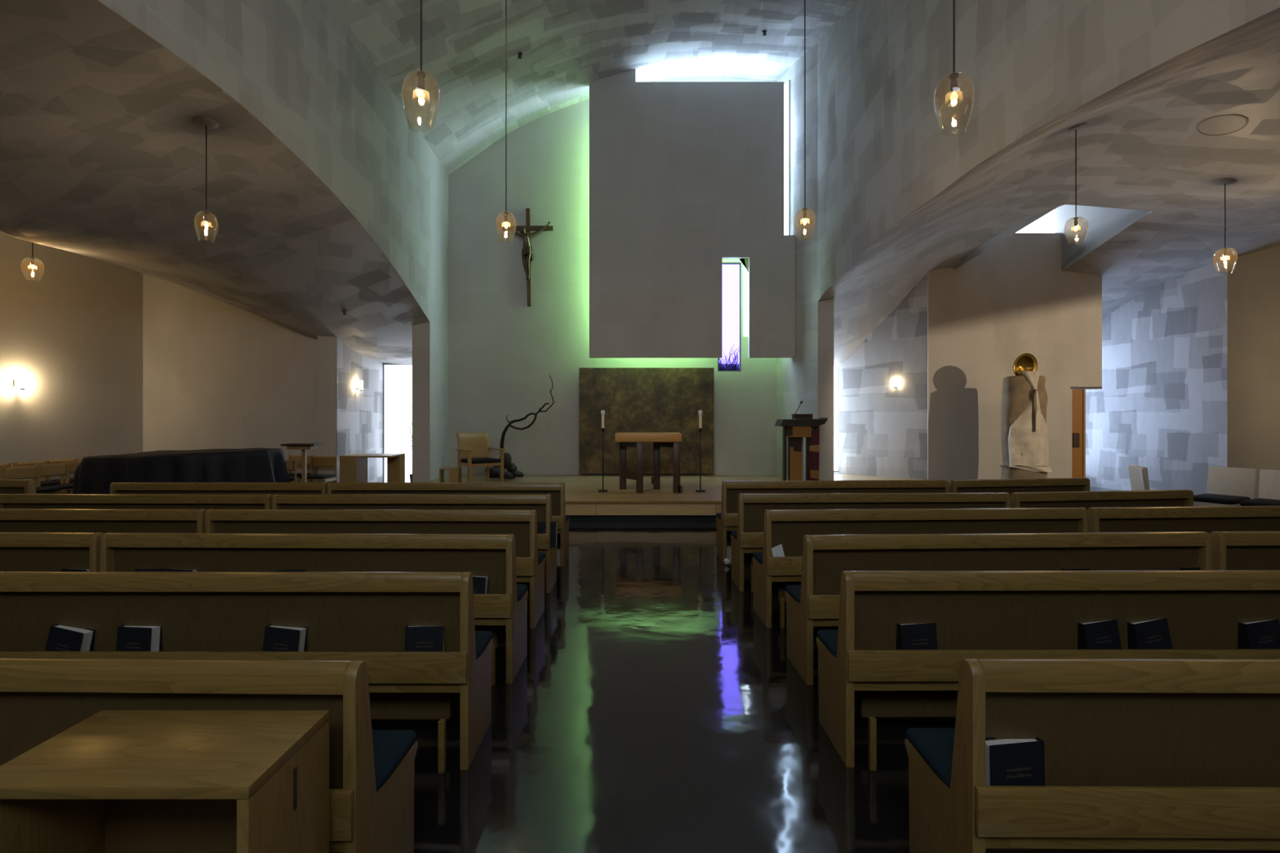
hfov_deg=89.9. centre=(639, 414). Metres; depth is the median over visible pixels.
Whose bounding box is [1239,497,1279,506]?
seat cushion
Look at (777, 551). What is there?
booklet
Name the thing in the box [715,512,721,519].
seat cushion
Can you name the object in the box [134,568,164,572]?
hymnal
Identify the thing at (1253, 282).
wall
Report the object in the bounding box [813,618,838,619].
shelf
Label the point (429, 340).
wall pier
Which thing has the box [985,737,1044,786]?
thick hymnal
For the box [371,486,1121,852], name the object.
floor
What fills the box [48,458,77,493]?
chair
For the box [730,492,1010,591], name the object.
pew
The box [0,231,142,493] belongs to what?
wall
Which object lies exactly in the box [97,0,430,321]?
wall
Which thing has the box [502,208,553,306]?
crucifix
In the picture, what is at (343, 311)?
sprinkler
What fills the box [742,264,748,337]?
window
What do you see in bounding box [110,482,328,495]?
pew
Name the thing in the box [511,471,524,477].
rock
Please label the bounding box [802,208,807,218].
socket
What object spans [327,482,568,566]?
pew
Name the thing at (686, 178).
wall
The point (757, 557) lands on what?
seat cushion
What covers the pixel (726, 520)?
pew
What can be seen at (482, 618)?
shelf
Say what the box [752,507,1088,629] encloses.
pew
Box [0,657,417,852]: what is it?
pew
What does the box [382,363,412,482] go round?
window
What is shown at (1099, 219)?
skylight
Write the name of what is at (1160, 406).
wall
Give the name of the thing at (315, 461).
chair
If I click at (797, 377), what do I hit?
wall
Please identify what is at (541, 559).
seat cushion
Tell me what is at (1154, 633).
hymnal
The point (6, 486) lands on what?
pew
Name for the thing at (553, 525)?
hymnal
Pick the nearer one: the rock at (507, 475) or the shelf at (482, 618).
the shelf at (482, 618)
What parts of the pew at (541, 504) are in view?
panel, rail, panel, rail, book rail, panel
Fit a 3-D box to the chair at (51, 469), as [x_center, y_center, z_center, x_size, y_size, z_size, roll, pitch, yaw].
[-8.829,1.150,9.803,0.478,0.800,0.482,0,0,10]
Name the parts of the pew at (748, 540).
panel, book rail, kneeler leg, rail, panel, rail, panel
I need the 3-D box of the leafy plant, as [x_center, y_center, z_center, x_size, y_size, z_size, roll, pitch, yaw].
[-4.653,0.681,13.388,0.569,1.738,0.557,0,0,20]
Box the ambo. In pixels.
[774,400,827,480]
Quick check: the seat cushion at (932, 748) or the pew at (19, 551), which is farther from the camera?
the pew at (19, 551)
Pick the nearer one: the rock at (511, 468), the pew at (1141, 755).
the pew at (1141, 755)
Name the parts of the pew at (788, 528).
panel, kneeler leg, book rail, rail, panel, rail, panel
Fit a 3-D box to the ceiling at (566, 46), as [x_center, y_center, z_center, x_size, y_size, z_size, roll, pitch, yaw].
[-0.275,-5.896,4.600,7.650,2.276,17.200,0,0,0]
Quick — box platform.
[426,474,924,522]
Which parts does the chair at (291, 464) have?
backrest, post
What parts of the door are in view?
pull, frame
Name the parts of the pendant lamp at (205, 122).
cord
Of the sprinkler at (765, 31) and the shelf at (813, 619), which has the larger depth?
the sprinkler at (765, 31)
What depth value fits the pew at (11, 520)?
4.74 m
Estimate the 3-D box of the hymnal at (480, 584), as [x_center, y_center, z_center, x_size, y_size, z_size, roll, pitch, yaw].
[-0.978,1.050,3.740,0.176,0.229,0.071,0,0,7]
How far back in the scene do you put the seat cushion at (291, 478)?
10.82 m
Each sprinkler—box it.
[341,310,346,315]
[517,52,522,58]
[762,29,767,35]
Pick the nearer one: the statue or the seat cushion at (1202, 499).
the seat cushion at (1202, 499)
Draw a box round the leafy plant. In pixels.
[404,408,412,482]
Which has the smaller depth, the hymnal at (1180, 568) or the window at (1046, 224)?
the hymnal at (1180, 568)
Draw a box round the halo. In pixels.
[1013,353,1037,375]
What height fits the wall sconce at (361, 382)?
0.200 m
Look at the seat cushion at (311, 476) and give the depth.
11.17 m
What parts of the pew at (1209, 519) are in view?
panel, rail, panel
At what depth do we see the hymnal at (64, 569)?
3.78 m
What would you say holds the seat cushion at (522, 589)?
on the pew at (503, 611)
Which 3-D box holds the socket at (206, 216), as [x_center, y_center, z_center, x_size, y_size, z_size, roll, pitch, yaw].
[-4.431,-2.022,6.550,0.048,0.100,0.048,0,0,0]
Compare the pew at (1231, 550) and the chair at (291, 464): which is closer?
the pew at (1231, 550)
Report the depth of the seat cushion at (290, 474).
11.46 m
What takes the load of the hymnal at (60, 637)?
on the pew at (354, 616)
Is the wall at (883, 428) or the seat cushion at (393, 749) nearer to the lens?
the seat cushion at (393, 749)
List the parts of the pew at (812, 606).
panel, book rail, rail, panel, rail, panel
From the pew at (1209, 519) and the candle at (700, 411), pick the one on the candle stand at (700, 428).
the candle at (700, 411)
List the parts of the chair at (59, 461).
backrest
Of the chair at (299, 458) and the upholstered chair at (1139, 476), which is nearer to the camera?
the upholstered chair at (1139, 476)
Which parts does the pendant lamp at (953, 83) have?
cord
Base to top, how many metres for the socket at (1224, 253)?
0.100 m
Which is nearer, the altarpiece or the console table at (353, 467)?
the console table at (353, 467)
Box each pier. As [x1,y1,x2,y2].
[317,335,336,483]
[412,147,448,482]
[817,298,834,480]
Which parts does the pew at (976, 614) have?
panel, kneeler leg, rail, book rail, rail, panel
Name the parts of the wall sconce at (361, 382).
lamp shade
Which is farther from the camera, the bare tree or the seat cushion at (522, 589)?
the bare tree
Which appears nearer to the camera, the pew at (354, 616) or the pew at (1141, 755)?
the pew at (1141, 755)
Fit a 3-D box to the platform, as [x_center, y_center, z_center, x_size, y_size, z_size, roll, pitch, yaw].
[0.743,1.389,11.193,9.275,0.323,4.215,0,0,0]
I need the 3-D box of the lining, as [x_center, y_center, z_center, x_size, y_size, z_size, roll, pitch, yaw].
[1.008,-3.632,12.608,3.985,5.036,0.014,0,0,0]
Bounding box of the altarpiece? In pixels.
[578,368,714,475]
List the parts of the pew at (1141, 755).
panel, book rail, rail, rail, panel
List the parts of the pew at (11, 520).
panel, rail, panel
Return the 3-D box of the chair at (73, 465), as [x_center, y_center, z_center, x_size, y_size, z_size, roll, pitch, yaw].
[-8.876,1.150,10.303,0.478,0.800,0.482,0,0,10]
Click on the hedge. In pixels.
(721, 364)
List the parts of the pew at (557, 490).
panel, rail, panel, book rail, panel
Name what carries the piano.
on the floor
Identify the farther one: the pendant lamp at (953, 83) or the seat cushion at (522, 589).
the seat cushion at (522, 589)
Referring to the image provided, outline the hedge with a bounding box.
[718,364,739,370]
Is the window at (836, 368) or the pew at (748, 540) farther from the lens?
the window at (836, 368)
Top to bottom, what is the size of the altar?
0.933 m
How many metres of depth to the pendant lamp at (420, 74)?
3.62 m
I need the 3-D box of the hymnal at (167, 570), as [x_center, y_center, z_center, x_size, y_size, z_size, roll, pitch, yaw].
[-2.702,1.035,3.781,0.165,0.248,0.073,0,0,6]
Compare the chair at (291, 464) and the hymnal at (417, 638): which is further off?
the chair at (291, 464)
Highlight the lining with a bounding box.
[739,258,748,272]
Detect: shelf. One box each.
[368,683,413,684]
[481,617,506,618]
[771,575,795,576]
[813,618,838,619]
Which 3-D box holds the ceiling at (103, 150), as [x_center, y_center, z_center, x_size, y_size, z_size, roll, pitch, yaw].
[-6.752,-2.118,5.200,5.696,2.083,18.400,0,0,0]
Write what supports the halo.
on the statue
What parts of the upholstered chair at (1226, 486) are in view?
seat, backrest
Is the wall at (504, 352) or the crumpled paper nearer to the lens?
the crumpled paper
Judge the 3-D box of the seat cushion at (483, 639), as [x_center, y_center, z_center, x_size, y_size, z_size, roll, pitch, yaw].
[-1.957,1.122,3.094,2.416,0.048,0.360,0,0,0]
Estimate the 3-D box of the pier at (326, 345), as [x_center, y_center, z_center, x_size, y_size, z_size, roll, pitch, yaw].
[-5.790,-0.025,13.075,0.340,3.150,2.450,0,0,0]
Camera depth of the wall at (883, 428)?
12.61 m
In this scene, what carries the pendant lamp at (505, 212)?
hanging from the ceiling at (566, 46)
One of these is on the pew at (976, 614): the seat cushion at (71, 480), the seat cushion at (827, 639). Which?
the seat cushion at (827, 639)
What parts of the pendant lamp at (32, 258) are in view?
cord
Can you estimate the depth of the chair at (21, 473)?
9.39 m
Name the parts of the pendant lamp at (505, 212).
cord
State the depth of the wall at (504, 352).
13.05 m
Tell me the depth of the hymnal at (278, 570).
3.76 m
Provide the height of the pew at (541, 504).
0.853 m
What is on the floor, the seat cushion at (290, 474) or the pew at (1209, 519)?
the pew at (1209, 519)
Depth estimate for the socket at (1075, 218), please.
7.59 m
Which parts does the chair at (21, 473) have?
post, backrest, post, rail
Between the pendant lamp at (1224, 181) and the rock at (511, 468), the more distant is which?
the rock at (511, 468)
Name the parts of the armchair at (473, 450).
leg, armrest, leg, backrest, seat frame, leg, armrest, leg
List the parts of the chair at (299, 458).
backrest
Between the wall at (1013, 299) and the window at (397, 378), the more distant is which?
the window at (397, 378)
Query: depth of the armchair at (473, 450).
11.42 m
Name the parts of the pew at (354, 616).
panel, rail, book rail, rail, kneeler leg, panel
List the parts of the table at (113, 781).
panel, panel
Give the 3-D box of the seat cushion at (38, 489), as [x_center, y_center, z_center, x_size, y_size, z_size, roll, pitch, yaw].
[-8.780,1.097,9.297,0.410,0.045,0.440,0,0,10]
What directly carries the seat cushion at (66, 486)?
on the chair at (51, 469)
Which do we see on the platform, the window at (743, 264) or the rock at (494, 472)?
the rock at (494, 472)
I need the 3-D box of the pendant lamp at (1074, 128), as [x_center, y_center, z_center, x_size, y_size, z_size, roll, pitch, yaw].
[5.168,-2.737,7.600,0.240,1.452,0.240,0,0,21]
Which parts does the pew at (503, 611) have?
panel, rail, panel, rail, book rail, kneeler leg, panel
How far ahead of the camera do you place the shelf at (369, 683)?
2.79 m
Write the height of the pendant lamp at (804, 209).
4.525 m
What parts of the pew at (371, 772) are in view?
panel, rail, rail, book rail, panel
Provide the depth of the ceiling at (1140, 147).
8.85 m
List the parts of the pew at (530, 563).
panel, rail, panel, rail, book rail, panel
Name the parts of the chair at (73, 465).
post, backrest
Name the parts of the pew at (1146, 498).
panel, panel, rail, panel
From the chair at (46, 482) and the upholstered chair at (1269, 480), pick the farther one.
the chair at (46, 482)
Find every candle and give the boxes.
[600,410,604,428]
[698,410,702,427]
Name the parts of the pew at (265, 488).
panel, rail, panel, panel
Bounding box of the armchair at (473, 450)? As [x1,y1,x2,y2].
[455,432,505,482]
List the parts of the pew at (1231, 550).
panel, rail, panel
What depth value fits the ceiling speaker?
7.29 m
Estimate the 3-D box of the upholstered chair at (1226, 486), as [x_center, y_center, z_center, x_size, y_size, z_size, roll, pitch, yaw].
[7.706,1.133,8.503,0.694,0.835,0.500,0,0,-28]
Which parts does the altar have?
leg frame, leg frame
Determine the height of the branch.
1.763 m
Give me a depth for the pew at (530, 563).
4.70 m
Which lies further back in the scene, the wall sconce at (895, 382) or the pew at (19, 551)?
the wall sconce at (895, 382)
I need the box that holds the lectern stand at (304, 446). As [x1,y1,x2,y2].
[280,443,324,482]
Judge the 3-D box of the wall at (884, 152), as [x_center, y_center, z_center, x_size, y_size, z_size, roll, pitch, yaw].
[3.450,-4.800,3.950,0.300,5.900,15.900,0,0,0]
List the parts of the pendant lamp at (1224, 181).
cord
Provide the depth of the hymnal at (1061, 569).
3.78 m
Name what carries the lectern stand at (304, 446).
on the floor
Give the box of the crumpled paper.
[724,558,729,564]
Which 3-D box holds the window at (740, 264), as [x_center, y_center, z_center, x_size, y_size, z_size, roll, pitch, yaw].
[1.822,-1.988,13.110,0.476,2.225,0.060,0,0,0]
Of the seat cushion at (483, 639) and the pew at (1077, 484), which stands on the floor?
the pew at (1077, 484)
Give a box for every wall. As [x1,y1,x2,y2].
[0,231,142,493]
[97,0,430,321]
[142,274,317,482]
[336,337,382,482]
[448,75,776,475]
[589,69,795,357]
[776,43,817,479]
[817,0,1279,301]
[839,273,927,479]
[927,232,1102,484]
[1085,257,1226,495]
[1226,246,1279,498]
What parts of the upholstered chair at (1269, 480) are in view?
backrest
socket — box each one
[30,257,35,265]
[203,211,208,222]
[417,71,425,92]
[503,211,508,222]
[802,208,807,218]
[949,72,958,93]
[1073,217,1078,226]
[1222,247,1227,256]
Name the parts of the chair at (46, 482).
backrest, post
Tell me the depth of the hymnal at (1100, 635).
2.86 m
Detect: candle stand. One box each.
[598,428,607,492]
[695,427,705,492]
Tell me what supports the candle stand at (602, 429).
on the platform
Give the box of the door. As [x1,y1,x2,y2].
[1070,386,1102,478]
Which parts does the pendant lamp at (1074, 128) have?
cord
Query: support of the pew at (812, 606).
on the floor
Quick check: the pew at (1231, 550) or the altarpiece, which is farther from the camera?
the altarpiece
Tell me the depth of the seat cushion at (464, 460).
11.19 m
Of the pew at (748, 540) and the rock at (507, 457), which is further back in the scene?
the rock at (507, 457)
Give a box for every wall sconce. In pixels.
[13,377,28,390]
[354,380,363,391]
[891,377,900,388]
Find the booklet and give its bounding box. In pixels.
[771,544,784,556]
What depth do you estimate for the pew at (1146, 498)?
5.84 m
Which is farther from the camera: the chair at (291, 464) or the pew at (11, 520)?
the chair at (291, 464)
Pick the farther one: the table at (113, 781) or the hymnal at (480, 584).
the hymnal at (480, 584)
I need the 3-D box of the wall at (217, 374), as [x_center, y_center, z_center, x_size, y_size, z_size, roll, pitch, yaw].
[-7.830,-0.615,12.225,3.740,4.329,0.250,0,0,0]
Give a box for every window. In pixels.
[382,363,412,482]
[717,262,741,371]
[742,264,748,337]
[784,80,790,235]
[834,365,839,471]
[1016,209,1054,232]
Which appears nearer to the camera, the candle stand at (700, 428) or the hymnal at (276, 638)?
the hymnal at (276, 638)
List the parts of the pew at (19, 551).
panel, rail, panel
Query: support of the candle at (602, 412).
on the candle stand at (602, 429)
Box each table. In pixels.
[0,710,328,852]
[339,453,404,482]
[439,466,461,482]
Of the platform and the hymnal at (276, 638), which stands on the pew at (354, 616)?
the hymnal at (276, 638)
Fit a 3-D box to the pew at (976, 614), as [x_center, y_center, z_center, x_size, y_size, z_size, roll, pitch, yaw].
[2.114,1.123,3.045,2.420,0.853,0.505,0,0,0]
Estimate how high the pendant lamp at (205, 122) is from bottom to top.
1.284 m
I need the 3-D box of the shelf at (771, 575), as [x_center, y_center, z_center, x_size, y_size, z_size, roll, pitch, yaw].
[2.126,1.166,4.758,2.346,0.016,0.093,0,0,-3]
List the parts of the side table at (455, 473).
panel, panel, panel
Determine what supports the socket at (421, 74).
attached to the pendant lamp at (420, 74)
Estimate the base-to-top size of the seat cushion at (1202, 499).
0.070 m
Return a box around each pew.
[0,479,36,493]
[0,493,272,510]
[0,508,207,533]
[0,532,104,571]
[0,571,493,773]
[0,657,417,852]
[100,533,528,685]
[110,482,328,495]
[204,509,545,628]
[271,493,556,593]
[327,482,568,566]
[715,480,949,563]
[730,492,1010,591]
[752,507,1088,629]
[785,531,1212,684]
[816,570,1279,770]
[904,658,1279,852]
[949,477,1089,494]
[1010,489,1193,510]
[1087,506,1279,533]
[1209,531,1279,570]
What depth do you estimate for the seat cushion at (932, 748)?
2.12 m
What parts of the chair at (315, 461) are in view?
post, backrest, rail, post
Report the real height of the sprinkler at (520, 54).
0.078 m
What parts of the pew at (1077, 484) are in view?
panel, panel, rail, panel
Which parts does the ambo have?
steel post, post, dark panel, amber panel, pale post, dark post, maroon panel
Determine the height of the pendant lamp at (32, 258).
1.284 m
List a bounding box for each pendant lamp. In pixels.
[20,242,44,268]
[193,116,218,242]
[401,0,440,118]
[495,0,511,239]
[794,0,814,232]
[933,0,973,119]
[1063,122,1088,239]
[1212,177,1236,263]
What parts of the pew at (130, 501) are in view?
rail, panel, panel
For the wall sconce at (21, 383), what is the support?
attached to the wall at (72, 326)
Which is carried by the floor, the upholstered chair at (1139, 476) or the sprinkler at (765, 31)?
the upholstered chair at (1139, 476)
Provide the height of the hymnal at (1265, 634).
0.237 m
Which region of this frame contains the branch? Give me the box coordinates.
[500,375,554,448]
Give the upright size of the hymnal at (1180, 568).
0.248 m
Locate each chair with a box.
[0,462,11,476]
[1,464,63,493]
[13,460,65,485]
[33,462,73,493]
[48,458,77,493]
[60,461,80,493]
[285,458,297,482]
[288,454,313,482]
[297,456,337,482]
[1128,464,1150,490]
[1193,466,1256,506]
[1239,469,1279,506]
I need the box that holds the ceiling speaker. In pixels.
[1195,114,1248,136]
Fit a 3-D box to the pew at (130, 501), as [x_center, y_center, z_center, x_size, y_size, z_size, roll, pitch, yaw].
[-4.431,1.123,5.807,2.420,0.853,0.505,0,0,1]
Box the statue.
[1000,353,1051,479]
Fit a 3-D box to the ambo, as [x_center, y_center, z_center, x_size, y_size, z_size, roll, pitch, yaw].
[2.848,0.495,11.350,0.825,1.470,0.540,0,0,0]
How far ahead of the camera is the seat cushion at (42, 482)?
10.19 m
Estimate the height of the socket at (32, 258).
0.100 m
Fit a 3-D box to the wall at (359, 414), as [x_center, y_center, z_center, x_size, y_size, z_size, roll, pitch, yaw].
[-5.612,0.000,12.920,0.015,3.100,2.120,0,0,0]
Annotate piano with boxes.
[72,448,289,493]
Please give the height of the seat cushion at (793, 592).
0.048 m
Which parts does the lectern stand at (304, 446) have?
post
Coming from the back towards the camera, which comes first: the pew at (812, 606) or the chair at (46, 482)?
the chair at (46, 482)
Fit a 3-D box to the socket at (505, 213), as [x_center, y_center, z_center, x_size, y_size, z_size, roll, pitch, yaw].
[-1.399,-2.062,6.700,0.048,0.100,0.048,0,0,0]
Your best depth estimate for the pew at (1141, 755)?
1.83 m
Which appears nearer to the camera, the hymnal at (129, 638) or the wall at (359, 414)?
the hymnal at (129, 638)
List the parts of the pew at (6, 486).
panel, rail, panel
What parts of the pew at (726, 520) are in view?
panel, book rail, rail, panel, rail, panel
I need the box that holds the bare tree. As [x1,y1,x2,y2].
[718,343,739,370]
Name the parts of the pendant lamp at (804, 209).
cord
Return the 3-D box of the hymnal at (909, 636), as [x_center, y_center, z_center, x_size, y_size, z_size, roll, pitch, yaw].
[1.242,1.045,2.878,0.172,0.226,0.071,0,0,-6]
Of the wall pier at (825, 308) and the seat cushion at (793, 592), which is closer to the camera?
the seat cushion at (793, 592)
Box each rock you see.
[484,466,504,478]
[497,471,515,479]
[498,452,511,469]
[506,462,517,473]
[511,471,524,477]
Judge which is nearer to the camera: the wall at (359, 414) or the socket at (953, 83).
the socket at (953, 83)
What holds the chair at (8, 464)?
on the floor
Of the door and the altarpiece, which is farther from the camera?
the altarpiece
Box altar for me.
[614,432,682,493]
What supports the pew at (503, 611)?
on the floor
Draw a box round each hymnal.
[44,623,94,651]
[61,568,89,571]
[115,624,161,651]
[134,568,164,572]
[166,568,196,572]
[262,624,307,651]
[275,568,306,572]
[404,625,444,651]
[472,576,488,594]
[537,521,557,547]
[896,622,937,649]
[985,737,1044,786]
[1061,568,1091,570]
[1077,619,1121,649]
[1127,617,1173,648]
[1179,567,1199,570]
[1237,618,1279,648]
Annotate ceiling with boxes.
[0,0,429,364]
[332,0,858,174]
[817,7,1279,366]
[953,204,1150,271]
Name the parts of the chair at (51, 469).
backrest, post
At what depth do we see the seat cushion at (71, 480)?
10.51 m
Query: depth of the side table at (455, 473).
11.00 m
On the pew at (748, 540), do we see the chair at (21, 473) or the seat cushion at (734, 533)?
the seat cushion at (734, 533)
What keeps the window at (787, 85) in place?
in the wall at (797, 377)
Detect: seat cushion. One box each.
[35,486,62,493]
[40,480,65,485]
[40,483,73,489]
[50,478,73,482]
[288,472,310,477]
[288,475,294,480]
[299,474,334,479]
[372,729,416,792]
[461,457,500,463]
[475,631,492,660]
[516,584,527,601]
[537,552,545,564]
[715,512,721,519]
[731,530,737,539]
[752,551,762,564]
[786,585,800,603]
[817,629,838,657]
[906,728,955,788]
[1193,493,1250,504]
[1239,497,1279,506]

